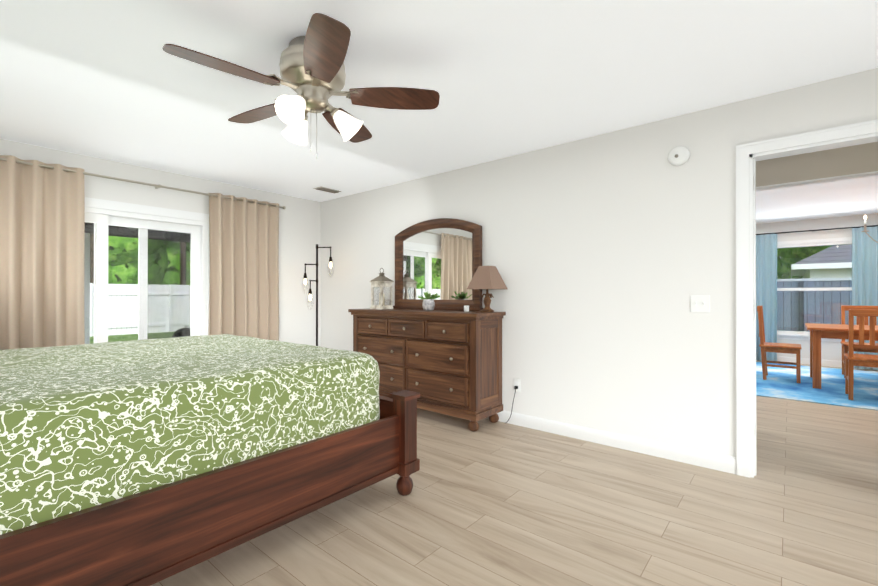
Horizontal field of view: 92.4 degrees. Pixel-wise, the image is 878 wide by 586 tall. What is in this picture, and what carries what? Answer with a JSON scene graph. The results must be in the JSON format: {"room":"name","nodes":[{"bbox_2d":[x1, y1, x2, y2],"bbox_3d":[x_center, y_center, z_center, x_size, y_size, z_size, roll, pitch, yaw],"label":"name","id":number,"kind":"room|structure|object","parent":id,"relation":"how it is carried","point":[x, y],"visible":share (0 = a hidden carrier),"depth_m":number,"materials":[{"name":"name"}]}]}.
{"room":"bedroom","nodes":[
{"label":"bedroom","id":0,"kind":"room"},
{"bbox_2d":[0,138,320,345],"bbox_3d":[-2.679,-0.029,4.571,0.150,2.440,5.150,0,0,40],"label":"wall","id":1,"kind":"structure","parent":0,"point":[299,228],"depth_m":4.91,"materials":[{"name":"white paint"}]},
{"bbox_2d":[0,155,285,349],"bbox_3d":[-2.995,0.038,3.935,0.201,2.270,3.370,0,0,40],"label":"curtains","id":2,"kind":"object","parent":1,"relation":"hanging from","point":[42,221],"visible":0.6,"depth_m":3.68,"materials":[{"name":"beige fabric"}]},
{"bbox_2d":[84,197,209,343],"bbox_3d":[-3.179,0.161,3.958,0.168,2.055,1.970,0,0,40],"label":"sliding door","id":3,"kind":"structure","parent":1,"relation":"attached to","point":[101,214],"depth_m":4.29,"materials":[{"name":"white"}]},
{"bbox_2d":[0,0,877,222],"bbox_3d":[2.233,-1.312,3.827,8.650,0.120,10.600,0,0,40],"label":"ceiling","id":4,"kind":"structure","parent":0,"point":[109,80],"depth_m":2.42,"materials":[{"name":"white paint"}]},
{"bbox_2d":[162,13,439,158],"bbox_3d":[-0.685,-0.976,2.173,1.250,0.564,1.251,0,0,40],"label":"ceiling fan","id":5,"kind":"object","parent":4,"relation":"hanging from","point":[312,70],"visible":1,"depth_m":2.08,"materials":[{"name":"brown wood"}]},
{"bbox_2d":[312,186,342,193],"bbox_3d":[-1.340,-1.240,5.079,0.170,0.014,0.320,0,0,40],"label":"ceiling vent","id":6,"kind":"object","parent":4,"relation":"in","point":[326,189],"visible":0.96,"depth_m":5.04,"materials":[{"name":"silver metal"}]},
{"bbox_2d":[861,215,877,242],"bbox_3d":[5.560,-0.917,5.082,0.659,0.660,0.684,0,0,40],"label":"chandelier","id":7,"kind":"object","parent":4,"relation":"hanging from","point":[865,225],"visible":1,"depth_m":5.25,"materials":[{"name":"silver metal"}]},
{"bbox_2d":[151,361,877,585],"bbox_3d":[2.233,1.238,3.817,8.650,0.100,10.600,0,0,40],"label":"floor","id":8,"kind":"structure","parent":0,"point":[489,503],"depth_m":2.19,"materials":[{"name":"beige wood"}]},
{"bbox_2d":[0,334,419,585],"bbox_3d":[-1.749,0.457,2.295,2.261,1.450,2.401,0,0,40],"label":"bed","id":9,"kind":"object","parent":8,"relation":"on","point":[147,462],"visible":1,"depth_m":1.66,"materials":[{"name":"green fabric"}]},
{"bbox_2d":[302,244,333,345],"bbox_3d":[-1.514,0.293,5.251,0.305,1.802,0.325,0,0,40],"label":"floor lamp","id":10,"kind":"object","parent":8,"relation":"on","point":[316,280],"visible":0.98,"depth_m":5.26,"materials":[{"name":"brown metal"}]},
{"bbox_2d":[348,218,505,431],"bbox_3d":[-0.191,0.212,4.226,1.700,1.955,0.475,0,0,40],"label":"dresser","id":11,"kind":"object","parent":8,"relation":"on","point":[444,356],"visible":0.83,"depth_m":4.04,"materials":[{"name":"brown wood"}]},
{"bbox_2d":[370,268,393,308],"bbox_3d":[-0.628,-0.050,4.616,0.189,0.450,0.189,0,0,40],"label":"lantern","id":12,"kind":"object","parent":11,"relation":"on","point":[381,281],"visible":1,"depth_m":4.58,"materials":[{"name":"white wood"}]},
{"bbox_2d":[418,291,439,310],"bbox_3d":[-0.108,0.076,4.094,0.201,0.194,0.205,0,0,40],"label":"plant pot","id":13,"kind":"object","parent":11,"relation":"on","point":[428,303],"visible":1,"depth_m":4.04,"materials":[{"name":"ceramic"}]},
{"bbox_2d":[464,306,468,311],"bbox_3d":[0.255,0.144,3.910,0.048,0.055,0.048,0,0,40],"label":"candle jar","id":14,"kind":"object","parent":11,"relation":"on","point":[466,308],"visible":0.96,"depth_m":3.89,"materials":[{"name":"white glass"}]},
{"bbox_2d":[467,266,506,311],"bbox_3d":[0.438,-0.036,3.817,0.270,0.415,0.270,0,0,40],"label":"table lamp","id":15,"kind":"object","parent":11,"relation":"on","point":[486,278],"visible":1,"depth_m":3.76,"materials":[{"name":"fabric"}]},
{"bbox_2d":[756,362,877,410],"bbox_3d":[5.369,1.188,5.426,3.700,0.010,3.010,0,0,40],"label":"dining rug","id":16,"kind":"object","parent":8,"relation":"on","point":[780,383],"visible":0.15,"depth_m":5.27,"materials":[{"name":"blue fabric"}]},
{"bbox_2d":[757,306,801,382],"bbox_3d":[4.691,0.682,5.806,0.464,1.002,0.460,0,0,40],"label":"dining chair","id":17,"kind":"object","parent":16,"relation":"on","point":[780,347],"visible":1,"depth_m":5.73,"materials":[{"name":"brown wood"}]},
{"bbox_2d":[805,323,877,388],"bbox_3d":[5.572,0.804,5.070,1.730,0.752,1.060,0,0,40],"label":"dining table","id":18,"kind":"object","parent":16,"relation":"on","point":[818,332],"visible":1,"depth_m":5.20,"materials":[{"name":"brown wood"}]},
{"bbox_2d":[840,305,877,377],"bbox_3d":[5.925,0.682,5.860,0.460,1.002,0.464,0,0,40],"label":"dining chair","id":19,"kind":"object","parent":16,"relation":"on","point":[844,308],"visible":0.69,"depth_m":6.00,"materials":[{"name":"brown wood"}]},
{"bbox_2d":[844,309,877,399],"bbox_3d":[4.796,0.677,4.633,0.460,1.002,0.464,0,0,40],"label":"dining chair","id":20,"kind":"object","parent":16,"relation":"on","point":[852,359],"visible":1,"depth_m":4.58,"materials":[{"name":"brown wood"}]},
{"bbox_2d":[321,67,877,457],"bbox_3d":[0.710,-0.032,3.870,5.950,2.440,0.120,0,0,40],"label":"wall","id":21,"kind":"structure","parent":0,"point":[608,254],"depth_m":3.26,"materials":[{"name":"white paint"}]},
{"bbox_2d":[505,378,520,422],"bbox_3d":[0.660,0.977,3.795,0.147,0.415,0.053,0,0,40],"label":"electrical outlet","id":22,"kind":"object","parent":21,"relation":"attached to","point":[517,384],"visible":1,"depth_m":3.77,"materials":[{"name":"white plastic"}]},
{"bbox_2d":[487,410,736,474],"bbox_3d":[0.165,1.136,4.235,4.640,0.107,0.013,0,0,40],"label":"baseboard","id":23,"kind":"structure","parent":21,"relation":"attached to","point":[714,461],"depth_m":3.17,"materials":[{"name":"white wood"}]},
{"bbox_2d":[668,146,689,165],"bbox_3d":[1.684,-0.965,2.957,0.136,0.136,0.038,0,0,40],"label":"smoke detector","id":24,"kind":"object","parent":21,"relation":"attached to","point":[678,155],"visible":0.98,"depth_m":2.94,"materials":[{"name":"white plastic"}]},
{"bbox_2d":[690,295,709,312],"bbox_3d":[1.785,0.074,2.879,0.116,0.116,0.021,0,0,40],"label":"light switch","id":25,"kind":"object","parent":21,"relation":"attached to","point":[699,303],"visible":1,"depth_m":2.88,"materials":[{"name":"white plastic"}]},
{"bbox_2d":[736,119,877,477],"bbox_3d":[2.368,0.110,2.485,0.990,2.145,0.160,0,0,40],"label":"door frame","id":26,"kind":"structure","parent":21,"relation":"attached to","point":[748,155],"depth_m":2.67,"materials":[{"name":"white wood"}]},
{"bbox_2d":[756,213,877,360],"bbox_3d":[6.427,-0.020,6.932,5.600,2.440,0.150,0,0,40],"label":"wall","id":27,"kind":"structure","parent":0,"point":[830,350],"depth_m":6.96,"materials":[{"name":"white paint"}]},
{"bbox_2d":[777,237,851,341],"bbox_3d":[6.258,-0.050,7.041,1.660,1.680,0.200,0,0,40],"label":"window","id":28,"kind":"structure","parent":27,"relation":"in","point":[796,335],"depth_m":7.05,"materials":[{"name":"white"}]},
{"bbox_2d":[756,356,872,369],"bbox_3d":[6.375,1.146,6.865,5.600,0.107,0.013,0,0,40],"label":"baseboard","id":29,"kind":"structure","parent":27,"relation":"attached to","point":[806,361],"depth_m":7.03,"materials":[{"name":"white wood"}]},
{"bbox_2d":[756,225,877,369],"bbox_3d":[6.210,0.064,6.905,2.544,2.232,0.167,0,0,40],"label":"curtains","id":30,"kind":"object","parent":27,"relation":"hanging from","point":[864,269],"visible":0.35,"depth_m":7.09,"materials":[{"name":"blue fabric"}]},
{"bbox_2d":[756,142,877,186],"bbox_3d":[3.244,-0.034,3.356,2.700,2.440,0.120,0,0,40],"label":"wall","id":31,"kind":"structure","parent":0,"point":[855,159],"depth_m":3.41,"materials":[{"name":"beige paint"}]},
{"label":"outside","id":32,"kind":"structure","parent":0,"visible":0},
{"bbox_2d":[90,332,173,343],"bbox_3d":[-1.612,1.545,5.725,80.000,0.200,90.000,0,0,40],"label":"ground","id":33,"kind":"structure","parent":32,"point":[116,339],"depth_m":13.97,"materials":[{"name":"green plant"}]},
{"bbox_2d":[90,234,93,283],"bbox_3d":[-13.111,-5.739,16.100,3.855,14.450,4.522,0,0,40],"label":"tree","id":34,"kind":"object","parent":33,"relation":"on","point":[91,256],"depth_m":15.72,"materials":[{"name":"green plant"}]},
{"bbox_2d":[108,236,163,283],"bbox_3d":[-15.801,-3.175,18.234,4.678,9.539,6.774,0,0,40],"label":"tree","id":35,"kind":"object","parent":33,"relation":"on","point":[113,255],"depth_m":18.21,"materials":[{"name":"green plant"}]},
{"bbox_2d":[90,283,189,336],"bbox_3d":[-18.718,0.536,5.946,0.115,1.820,50.490,0,0,40],"label":"fence","id":36,"kind":"object","parent":33,"relation":"on","point":[125,320],"depth_m":15.20,"materials":[{"name":"white wood"}]},
{"bbox_2d":[108,241,190,284],"bbox_3d":[-14.949,-3.010,21.022,5.754,9.229,5.616,0,0,40],"label":"tree","id":37,"kind":"object","parent":33,"relation":"on","point":[165,265],"depth_m":20.69,"materials":[{"name":"green plant"}]},
{"bbox_2d":[157,251,179,284],"bbox_3d":[-17.110,-4.073,22.183,6.873,11.364,7.581,0,0,40],"label":"tree","id":38,"kind":"object","parent":33,"relation":"on","point":[175,269],"depth_m":22.79,"materials":[{"name":"green plant"}]},
{"bbox_2d":[180,242,185,284],"bbox_3d":[-11.107,-5.730,18.418,5.046,14.450,4.826,0,0,40],"label":"post","id":39,"kind":"object","parent":33,"relation":"on","point":[183,271],"depth_m":18.25,"materials":[{"name":"black wood"}]},
{"bbox_2d":[777,246,830,278],"bbox_3d":[24.782,-4.878,28.309,7.995,13.022,7.150,0,0,40],"label":"tree","id":40,"kind":"object","parent":33,"relation":"on","point":[788,258],"depth_m":27.69,"materials":[{"name":"green plant"}]},
{"bbox_2d":[777,278,851,331],"bbox_3d":[10.943,0.550,8.245,28.045,1.810,0.140,0,0,40],"label":"fence","id":41,"kind":"object","parent":33,"relation":"on","point":[798,324],"depth_m":10.00,"materials":[{"name":"grey wood"}]},
{"bbox_2d":[791,245,851,278],"bbox_3d":[19.024,-1.120,14.545,10.520,5.200,10.920,0,0,40],"label":"house","id":42,"kind":"structure","parent":33,"relation":"on","point":[821,270],"depth_m":13.51,"materials":[{"name":"white"}]},
{"bbox_3d":[-4.196,1.334,5.409,3.240,0.220,6.200,0,0,40],"label":"patio slab","id":43,"kind":"object","parent":33,"relation":"on","visible":0},
{"bbox_2d":[84,222,190,343],"bbox_3d":[-4.234,-0.001,5.446,3.340,2.450,6.600,0,0,40],"label":"roof","id":44,"kind":"structure","parent":43,"relation":"on","point":[87,285],"depth_m":6.47,"materials":[{"name":"grey"}]},
{"bbox_2d":[127,227,190,240],"bbox_3d":[-3.775,-0.918,5.952,0.890,0.370,0.890,0,0,40],"label":"fan","id":45,"kind":"object","parent":44,"relation":"hanging from","point":[173,238],"depth_m":5.89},
{"bbox_2d":[172,326,189,337],"bbox_3d":[-4.294,0.891,7.197,0.455,0.668,0.466,0,0,40],"label":"grill","id":46,"kind":"object","parent":43,"relation":"on","point":[187,328],"depth_m":7.04,"materials":[{"name":"black metal"}]}
]}

